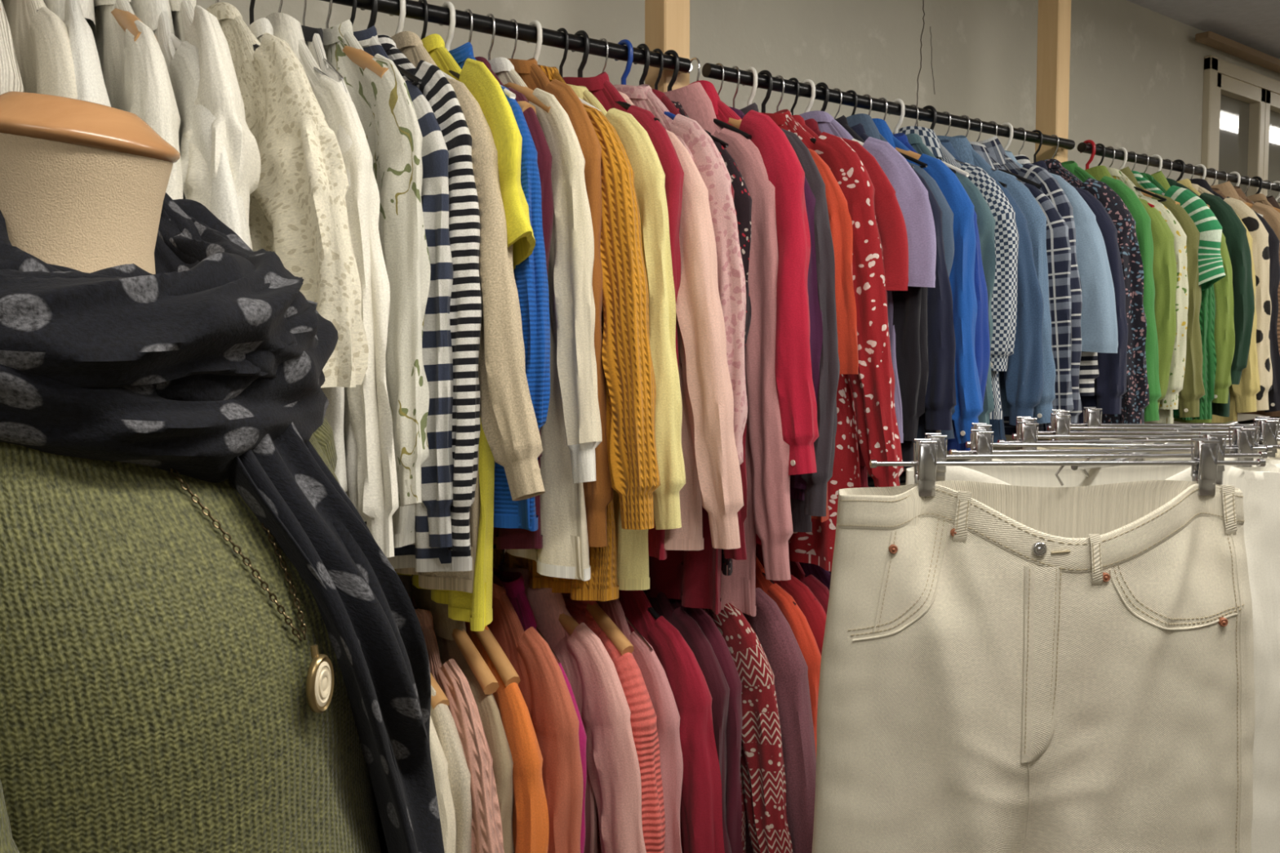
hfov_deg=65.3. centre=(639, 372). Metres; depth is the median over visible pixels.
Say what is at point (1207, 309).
sweater
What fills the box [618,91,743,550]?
sweater
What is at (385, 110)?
floral blouse
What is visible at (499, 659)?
wooden hanger
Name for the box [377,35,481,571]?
fine striped top
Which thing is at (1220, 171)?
wire hanger
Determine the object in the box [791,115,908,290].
t-shirt
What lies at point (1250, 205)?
wooden hanger
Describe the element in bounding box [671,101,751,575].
floral blouse
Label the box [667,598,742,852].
sweater
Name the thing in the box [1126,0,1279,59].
ceiling
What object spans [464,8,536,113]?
wooden hanger
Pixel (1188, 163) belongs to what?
wire hanger
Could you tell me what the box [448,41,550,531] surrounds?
sweater
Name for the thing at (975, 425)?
hanger
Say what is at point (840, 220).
sweater
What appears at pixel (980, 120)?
wire hanger
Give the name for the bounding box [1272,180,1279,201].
hanger
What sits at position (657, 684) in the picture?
sweater
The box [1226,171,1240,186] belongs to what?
hanger
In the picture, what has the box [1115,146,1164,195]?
hanger
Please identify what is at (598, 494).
blouse
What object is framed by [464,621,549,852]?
sweater
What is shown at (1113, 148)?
wooden hanger
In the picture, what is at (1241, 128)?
window
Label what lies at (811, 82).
hanger
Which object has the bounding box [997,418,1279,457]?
hanger
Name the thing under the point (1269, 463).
jeans
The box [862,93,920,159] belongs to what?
wooden hanger
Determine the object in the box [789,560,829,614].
sweater
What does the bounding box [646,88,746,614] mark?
sweater
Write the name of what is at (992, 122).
wooden hanger
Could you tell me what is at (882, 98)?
hanger
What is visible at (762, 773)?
sweater
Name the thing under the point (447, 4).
hanger
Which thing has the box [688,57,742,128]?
wooden hanger
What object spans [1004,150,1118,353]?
shirt
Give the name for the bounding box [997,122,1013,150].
hanger
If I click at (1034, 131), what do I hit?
hanger
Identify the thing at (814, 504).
sweater
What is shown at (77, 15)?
shirt
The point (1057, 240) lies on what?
plaid shirt
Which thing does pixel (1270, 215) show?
shirt
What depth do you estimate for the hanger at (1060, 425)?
1.40 m
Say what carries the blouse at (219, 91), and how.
hanging from the hanger
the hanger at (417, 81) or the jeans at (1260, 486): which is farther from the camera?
the hanger at (417, 81)
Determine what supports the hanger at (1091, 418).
on the rack at (1075, 467)
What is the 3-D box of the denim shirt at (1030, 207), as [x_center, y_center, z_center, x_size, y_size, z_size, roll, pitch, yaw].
[0.684,-0.195,2.225,0.088,0.658,0.493,-3,4,-44]
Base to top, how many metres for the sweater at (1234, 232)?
0.674 m
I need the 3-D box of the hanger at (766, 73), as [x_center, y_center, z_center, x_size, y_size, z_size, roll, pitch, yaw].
[0.231,-0.470,1.872,0.011,0.188,0.364,-3,4,-41]
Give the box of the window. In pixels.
[1200,55,1279,202]
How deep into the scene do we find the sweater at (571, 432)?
1.35 m
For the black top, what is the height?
0.692 m
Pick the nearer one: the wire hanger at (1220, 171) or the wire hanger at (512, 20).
the wire hanger at (512, 20)
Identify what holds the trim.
attached to the wall
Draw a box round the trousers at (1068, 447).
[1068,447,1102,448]
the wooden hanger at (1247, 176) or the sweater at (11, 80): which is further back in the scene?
the wooden hanger at (1247, 176)
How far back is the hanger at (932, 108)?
2.16 m
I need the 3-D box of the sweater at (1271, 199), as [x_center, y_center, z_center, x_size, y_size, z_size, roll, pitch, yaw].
[2.005,-0.230,3.267,0.096,0.680,0.507,-2,4,-39]
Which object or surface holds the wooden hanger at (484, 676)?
hanging from the clothes rack at (667, 22)
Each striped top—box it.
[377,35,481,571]
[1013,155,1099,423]
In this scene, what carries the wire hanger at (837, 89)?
hanging from the clothes rack at (667, 22)
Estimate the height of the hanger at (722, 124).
0.186 m
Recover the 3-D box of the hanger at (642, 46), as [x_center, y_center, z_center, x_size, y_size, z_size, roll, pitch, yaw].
[0.003,-0.459,1.694,0.010,0.191,0.364,-2,4,-35]
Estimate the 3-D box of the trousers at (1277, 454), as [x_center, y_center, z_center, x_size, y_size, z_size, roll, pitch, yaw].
[0.664,0.596,1.323,0.460,1.003,0.054,0,3,-6]
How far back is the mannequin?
0.55 m
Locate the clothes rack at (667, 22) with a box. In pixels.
[319,0,1279,548]
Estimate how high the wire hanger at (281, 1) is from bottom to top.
0.193 m
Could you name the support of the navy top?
hanging from the wire hanger at (837, 89)
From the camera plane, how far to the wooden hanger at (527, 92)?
1.43 m
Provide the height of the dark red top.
0.699 m
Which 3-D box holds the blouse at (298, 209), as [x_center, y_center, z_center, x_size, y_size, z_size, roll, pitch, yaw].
[-0.522,-0.148,1.274,0.095,0.619,0.662,-3,4,-43]
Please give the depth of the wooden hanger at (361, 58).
1.27 m
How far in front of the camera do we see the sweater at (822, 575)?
1.89 m
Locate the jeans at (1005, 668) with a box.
[811,480,1254,852]
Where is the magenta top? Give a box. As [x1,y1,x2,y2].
[493,567,586,852]
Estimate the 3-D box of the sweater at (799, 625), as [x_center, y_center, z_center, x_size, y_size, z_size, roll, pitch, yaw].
[0.167,0.632,1.876,0.083,0.671,0.505,-2,4,-38]
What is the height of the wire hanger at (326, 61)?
0.182 m
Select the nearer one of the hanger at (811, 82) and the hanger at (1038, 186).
the hanger at (811, 82)
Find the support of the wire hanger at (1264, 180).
hanging from the clothes rack at (667, 22)
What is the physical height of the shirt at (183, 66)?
0.700 m
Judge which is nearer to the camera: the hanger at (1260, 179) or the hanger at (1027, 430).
the hanger at (1027, 430)
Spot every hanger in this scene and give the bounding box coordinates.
[111,8,157,41]
[170,33,182,50]
[214,0,259,50]
[248,0,255,24]
[278,0,330,78]
[302,0,343,79]
[325,0,388,78]
[350,0,422,85]
[360,0,411,81]
[389,0,455,79]
[409,574,443,666]
[417,0,460,79]
[430,672,449,709]
[439,1,515,99]
[452,628,499,694]
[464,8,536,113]
[469,622,520,687]
[485,13,551,112]
[500,549,560,663]
[509,18,517,58]
[526,20,601,111]
[556,27,568,77]
[558,613,578,635]
[571,30,659,121]
[586,603,634,655]
[599,38,608,72]
[614,39,675,120]
[624,614,653,651]
[633,43,711,136]
[647,606,660,620]
[652,48,728,147]
[663,49,751,139]
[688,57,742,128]
[715,62,724,95]
[732,66,740,107]
[742,66,757,106]
[758,70,816,144]
[762,572,796,605]
[774,75,784,111]
[789,77,799,115]
[798,79,863,146]
[815,82,863,142]
[832,88,914,168]
[846,89,927,168]
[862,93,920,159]
[869,438,1266,496]
[878,97,955,173]
[888,98,968,177]
[909,104,964,164]
[919,105,1006,187]
[924,431,1267,484]
[942,111,1022,182]
[949,426,1272,466]
[960,115,1041,189]
[965,422,1279,453]
[974,118,1020,170]
[988,120,997,136]
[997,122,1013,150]
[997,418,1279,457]
[1011,416,1279,448]
[1017,127,1026,155]
[1032,129,1042,163]
[1035,413,1279,448]
[1046,409,1279,435]
[1051,134,1058,159]
[1070,407,1279,439]
[1080,139,1154,207]
[1095,143,1166,202]
[1106,146,1180,205]
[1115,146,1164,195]
[1128,151,1136,170]
[1141,153,1209,208]
[1147,154,1162,172]
[1164,159,1172,177]
[1173,159,1185,182]
[1186,163,1194,179]
[1195,164,1262,217]
[1208,168,1253,208]
[1220,170,1227,182]
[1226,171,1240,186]
[1243,175,1279,213]
[1252,176,1262,194]
[1264,180,1271,197]
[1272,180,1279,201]
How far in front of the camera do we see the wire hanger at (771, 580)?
1.77 m
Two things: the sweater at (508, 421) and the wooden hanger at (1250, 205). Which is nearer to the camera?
the sweater at (508, 421)
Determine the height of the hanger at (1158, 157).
0.181 m
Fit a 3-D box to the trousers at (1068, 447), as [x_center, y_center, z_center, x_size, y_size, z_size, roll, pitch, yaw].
[0.741,0.598,1.420,0.460,0.989,0.061,0,3,-1]
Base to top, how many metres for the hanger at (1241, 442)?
0.062 m
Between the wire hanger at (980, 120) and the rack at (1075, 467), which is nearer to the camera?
the rack at (1075, 467)
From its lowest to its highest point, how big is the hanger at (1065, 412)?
0.062 m
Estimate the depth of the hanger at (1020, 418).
1.35 m
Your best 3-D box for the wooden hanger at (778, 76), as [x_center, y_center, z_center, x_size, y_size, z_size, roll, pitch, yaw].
[0.260,-0.464,1.895,0.024,0.193,0.371,-2,4,-39]
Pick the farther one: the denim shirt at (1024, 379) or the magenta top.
the denim shirt at (1024, 379)
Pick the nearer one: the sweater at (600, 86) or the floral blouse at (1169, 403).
the sweater at (600, 86)
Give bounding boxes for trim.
[1195,31,1279,73]
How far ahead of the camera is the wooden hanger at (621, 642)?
1.53 m
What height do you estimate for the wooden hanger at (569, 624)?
0.180 m
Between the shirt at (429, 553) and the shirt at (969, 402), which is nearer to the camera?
the shirt at (429, 553)
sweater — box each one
[0,0,24,94]
[248,17,347,492]
[391,31,545,592]
[408,593,504,852]
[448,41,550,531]
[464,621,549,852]
[474,56,553,549]
[487,573,583,852]
[488,57,601,581]
[493,65,660,601]
[561,592,665,852]
[562,71,684,559]
[566,84,685,590]
[595,598,683,852]
[613,84,747,465]
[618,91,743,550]
[618,589,724,852]
[643,573,731,852]
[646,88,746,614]
[663,82,792,616]
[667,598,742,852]
[687,80,818,544]
[702,603,792,852]
[728,106,822,500]
[739,102,839,532]
[755,543,826,654]
[755,555,821,755]
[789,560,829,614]
[798,561,831,590]
[808,148,858,522]
[893,133,990,450]
[905,133,995,431]
[1031,160,1128,423]
[1061,160,1161,421]
[1140,173,1216,420]
[1165,177,1254,417]
[1211,187,1279,355]
[1266,195,1279,208]
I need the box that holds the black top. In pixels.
[834,115,928,468]
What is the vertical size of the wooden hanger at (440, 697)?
0.192 m
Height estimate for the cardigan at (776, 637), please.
0.602 m
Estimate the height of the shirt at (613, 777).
0.632 m
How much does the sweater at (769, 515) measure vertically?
0.888 m
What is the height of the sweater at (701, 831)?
0.637 m
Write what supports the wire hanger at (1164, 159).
hanging from the clothes rack at (667, 22)
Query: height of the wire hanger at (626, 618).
0.188 m
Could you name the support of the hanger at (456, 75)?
hanging from the clothes rack at (667, 22)
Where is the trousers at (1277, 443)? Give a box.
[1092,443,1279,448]
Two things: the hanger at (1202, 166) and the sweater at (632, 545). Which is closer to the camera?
the sweater at (632, 545)
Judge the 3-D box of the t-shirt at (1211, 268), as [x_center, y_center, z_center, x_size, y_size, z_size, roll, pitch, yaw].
[1.291,-0.215,2.725,0.099,0.644,0.596,-2,3,-31]
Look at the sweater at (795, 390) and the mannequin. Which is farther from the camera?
the sweater at (795, 390)
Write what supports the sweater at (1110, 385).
hanging from the wire hanger at (1023, 129)
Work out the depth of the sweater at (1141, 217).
2.30 m
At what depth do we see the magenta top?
1.50 m
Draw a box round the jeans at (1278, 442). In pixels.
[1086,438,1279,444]
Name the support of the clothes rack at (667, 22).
on the floor
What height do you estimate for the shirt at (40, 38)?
0.703 m
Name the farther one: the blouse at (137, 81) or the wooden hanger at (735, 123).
the wooden hanger at (735, 123)
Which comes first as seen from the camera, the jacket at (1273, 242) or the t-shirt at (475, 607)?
the t-shirt at (475, 607)
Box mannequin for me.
[0,91,444,852]
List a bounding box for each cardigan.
[301,25,367,524]
[429,715,456,852]
[742,587,816,852]
[1084,165,1177,409]
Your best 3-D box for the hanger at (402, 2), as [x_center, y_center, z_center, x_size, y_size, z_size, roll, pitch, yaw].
[-0.345,-0.451,1.422,0.010,0.180,0.364,-3,4,-40]
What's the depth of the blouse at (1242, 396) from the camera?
2.71 m
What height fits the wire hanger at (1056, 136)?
0.177 m
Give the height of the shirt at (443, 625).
0.686 m
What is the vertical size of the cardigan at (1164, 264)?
0.658 m
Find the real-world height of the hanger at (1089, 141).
0.202 m
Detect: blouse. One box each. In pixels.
[93,0,182,199]
[168,0,261,249]
[205,2,368,387]
[322,19,430,547]
[507,57,613,555]
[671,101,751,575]
[1106,167,1188,423]
[1177,178,1260,422]
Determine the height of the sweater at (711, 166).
0.726 m
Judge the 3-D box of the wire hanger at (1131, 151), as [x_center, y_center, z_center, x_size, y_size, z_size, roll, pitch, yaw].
[1.344,-0.518,2.740,0.003,0.172,0.362,-2,4,-33]
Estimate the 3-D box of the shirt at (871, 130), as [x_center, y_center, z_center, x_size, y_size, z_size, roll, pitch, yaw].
[0.425,-0.189,2.036,0.082,0.651,0.481,-3,4,-41]
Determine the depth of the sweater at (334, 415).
1.11 m
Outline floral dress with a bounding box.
[760,109,903,571]
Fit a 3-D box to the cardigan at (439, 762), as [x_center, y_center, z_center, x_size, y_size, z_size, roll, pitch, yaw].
[-0.403,0.648,1.439,0.086,0.648,0.529,-3,4,-41]
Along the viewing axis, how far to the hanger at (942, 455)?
1.16 m
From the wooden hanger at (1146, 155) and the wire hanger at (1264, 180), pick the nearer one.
the wooden hanger at (1146, 155)
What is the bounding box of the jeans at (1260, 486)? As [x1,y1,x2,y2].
[905,465,1279,852]
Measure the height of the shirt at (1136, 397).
0.695 m
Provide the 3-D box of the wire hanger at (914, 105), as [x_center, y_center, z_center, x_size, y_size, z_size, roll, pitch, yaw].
[0.583,-0.485,2.147,0.003,0.176,0.362,-2,4,-39]
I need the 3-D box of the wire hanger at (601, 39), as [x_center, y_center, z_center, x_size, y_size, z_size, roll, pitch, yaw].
[-0.063,-0.448,1.643,0.004,0.197,0.362,-3,4,-41]
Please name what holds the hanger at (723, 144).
hanging from the clothes rack at (667, 22)
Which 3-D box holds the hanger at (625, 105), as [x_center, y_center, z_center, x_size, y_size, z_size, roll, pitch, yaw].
[-0.097,-0.459,1.616,0.011,0.183,0.364,-3,4,-43]
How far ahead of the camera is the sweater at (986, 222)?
1.94 m
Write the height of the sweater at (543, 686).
0.620 m
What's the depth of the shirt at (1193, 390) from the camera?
2.49 m
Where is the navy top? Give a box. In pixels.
[850,123,956,430]
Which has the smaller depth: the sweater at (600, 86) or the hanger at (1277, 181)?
the sweater at (600, 86)
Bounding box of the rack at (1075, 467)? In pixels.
[1071,421,1238,470]
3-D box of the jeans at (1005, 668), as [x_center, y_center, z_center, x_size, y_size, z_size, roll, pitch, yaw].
[0.436,0.615,1.116,0.518,0.988,0.094,0,3,-1]
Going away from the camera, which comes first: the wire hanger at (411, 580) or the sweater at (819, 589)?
the wire hanger at (411, 580)
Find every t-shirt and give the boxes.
[394,34,535,631]
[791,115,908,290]
[800,111,936,443]
[1131,170,1225,417]
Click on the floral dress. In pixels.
(872, 390)
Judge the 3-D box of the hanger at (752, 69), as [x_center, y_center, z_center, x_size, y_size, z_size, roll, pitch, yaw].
[0.203,-0.462,1.850,0.010,0.203,0.364,-2,4,-31]
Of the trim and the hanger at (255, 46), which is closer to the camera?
the hanger at (255, 46)
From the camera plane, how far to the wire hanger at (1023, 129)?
2.39 m
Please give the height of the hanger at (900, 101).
0.192 m
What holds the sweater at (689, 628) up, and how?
hanging from the wire hanger
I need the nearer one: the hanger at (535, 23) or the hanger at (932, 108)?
the hanger at (535, 23)
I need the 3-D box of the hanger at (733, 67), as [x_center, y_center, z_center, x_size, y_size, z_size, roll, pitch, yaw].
[0.171,-0.467,1.825,0.012,0.181,0.365,-2,4,-31]
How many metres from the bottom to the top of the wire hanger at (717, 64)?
0.191 m
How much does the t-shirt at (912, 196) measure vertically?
0.634 m
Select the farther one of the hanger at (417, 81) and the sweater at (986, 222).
the sweater at (986, 222)
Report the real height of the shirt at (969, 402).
0.666 m
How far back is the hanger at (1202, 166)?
2.98 m
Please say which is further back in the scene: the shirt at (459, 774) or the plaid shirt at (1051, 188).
the plaid shirt at (1051, 188)
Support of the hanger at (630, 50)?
hanging from the clothes rack at (667, 22)
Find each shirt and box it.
[1,0,77,98]
[43,0,111,106]
[130,0,250,248]
[265,12,399,557]
[353,26,453,572]
[412,584,514,852]
[430,684,471,852]
[497,563,646,852]
[846,113,955,439]
[871,118,983,444]
[892,125,1018,419]
[937,135,1055,423]
[939,139,1044,442]
[968,141,1074,435]
[975,135,1082,431]
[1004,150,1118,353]
[1043,159,1149,439]
[1119,166,1205,417]
[1150,170,1235,422]
[1210,181,1279,240]
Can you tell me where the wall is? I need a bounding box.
[195,0,1279,594]
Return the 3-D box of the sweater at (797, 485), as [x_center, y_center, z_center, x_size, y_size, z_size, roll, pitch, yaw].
[0.140,-0.127,1.813,0.084,0.695,0.512,-2,4,-38]
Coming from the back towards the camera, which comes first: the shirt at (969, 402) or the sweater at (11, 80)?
the shirt at (969, 402)
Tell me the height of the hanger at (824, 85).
0.183 m
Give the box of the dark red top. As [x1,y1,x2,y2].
[804,118,887,487]
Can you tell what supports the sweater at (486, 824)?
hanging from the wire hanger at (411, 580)
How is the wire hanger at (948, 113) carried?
hanging from the clothes rack at (667, 22)
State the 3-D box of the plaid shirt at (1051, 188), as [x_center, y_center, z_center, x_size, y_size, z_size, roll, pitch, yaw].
[0.773,-0.202,2.300,0.094,0.666,0.519,-2,4,-36]
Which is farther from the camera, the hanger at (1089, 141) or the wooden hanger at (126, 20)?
the hanger at (1089, 141)
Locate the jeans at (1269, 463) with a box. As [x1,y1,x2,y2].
[966,457,1279,468]
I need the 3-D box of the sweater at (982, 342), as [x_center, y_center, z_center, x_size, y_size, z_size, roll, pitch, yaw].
[0.510,-0.172,2.087,0.088,0.644,0.492,-2,4,-38]
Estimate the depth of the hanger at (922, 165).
1.92 m
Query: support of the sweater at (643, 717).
hanging from the wooden hanger at (621, 642)
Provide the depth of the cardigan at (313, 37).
1.16 m
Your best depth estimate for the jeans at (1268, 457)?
1.27 m
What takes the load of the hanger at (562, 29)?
hanging from the clothes rack at (667, 22)
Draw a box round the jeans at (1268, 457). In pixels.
[1040,451,1279,461]
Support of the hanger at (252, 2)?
hanging from the clothes rack at (667, 22)
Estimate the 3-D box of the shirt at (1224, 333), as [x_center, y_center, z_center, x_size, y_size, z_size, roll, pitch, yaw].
[1.405,-0.212,2.796,0.105,0.681,0.519,-2,4,-32]
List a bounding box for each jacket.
[1189,178,1279,412]
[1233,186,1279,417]
[1246,193,1273,207]
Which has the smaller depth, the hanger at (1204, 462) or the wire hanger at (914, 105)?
the hanger at (1204, 462)
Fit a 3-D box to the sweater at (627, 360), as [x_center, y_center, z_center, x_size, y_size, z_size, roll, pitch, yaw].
[-0.154,-0.054,1.569,0.090,0.842,0.587,-2,4,-37]
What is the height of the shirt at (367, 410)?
0.731 m
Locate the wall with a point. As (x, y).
(1136, 71)
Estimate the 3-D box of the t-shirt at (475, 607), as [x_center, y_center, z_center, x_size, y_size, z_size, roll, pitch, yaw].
[-0.307,-0.073,1.463,0.079,0.805,0.575,-2,4,-35]
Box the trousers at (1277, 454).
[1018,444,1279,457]
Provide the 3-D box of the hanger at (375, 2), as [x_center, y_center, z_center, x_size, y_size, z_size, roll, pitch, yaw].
[-0.378,-0.443,1.397,0.010,0.192,0.364,-3,4,-43]
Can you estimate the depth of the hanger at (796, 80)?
1.91 m
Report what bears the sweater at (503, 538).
hanging from the wooden hanger at (524, 105)
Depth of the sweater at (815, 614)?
1.76 m
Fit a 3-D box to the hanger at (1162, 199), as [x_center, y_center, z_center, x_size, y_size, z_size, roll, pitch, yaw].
[1.206,-0.513,2.632,0.007,0.176,0.363,-2,4,-35]
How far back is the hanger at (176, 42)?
1.12 m
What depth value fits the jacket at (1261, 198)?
3.15 m
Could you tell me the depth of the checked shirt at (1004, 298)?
1.98 m
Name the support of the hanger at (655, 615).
hanging from the clothes rack at (667, 22)
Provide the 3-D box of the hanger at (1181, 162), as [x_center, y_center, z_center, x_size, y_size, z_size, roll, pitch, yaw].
[1.564,-0.529,2.912,0.011,0.179,0.364,-2,4,-36]
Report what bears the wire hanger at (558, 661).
hanging from the clothes rack at (667, 22)

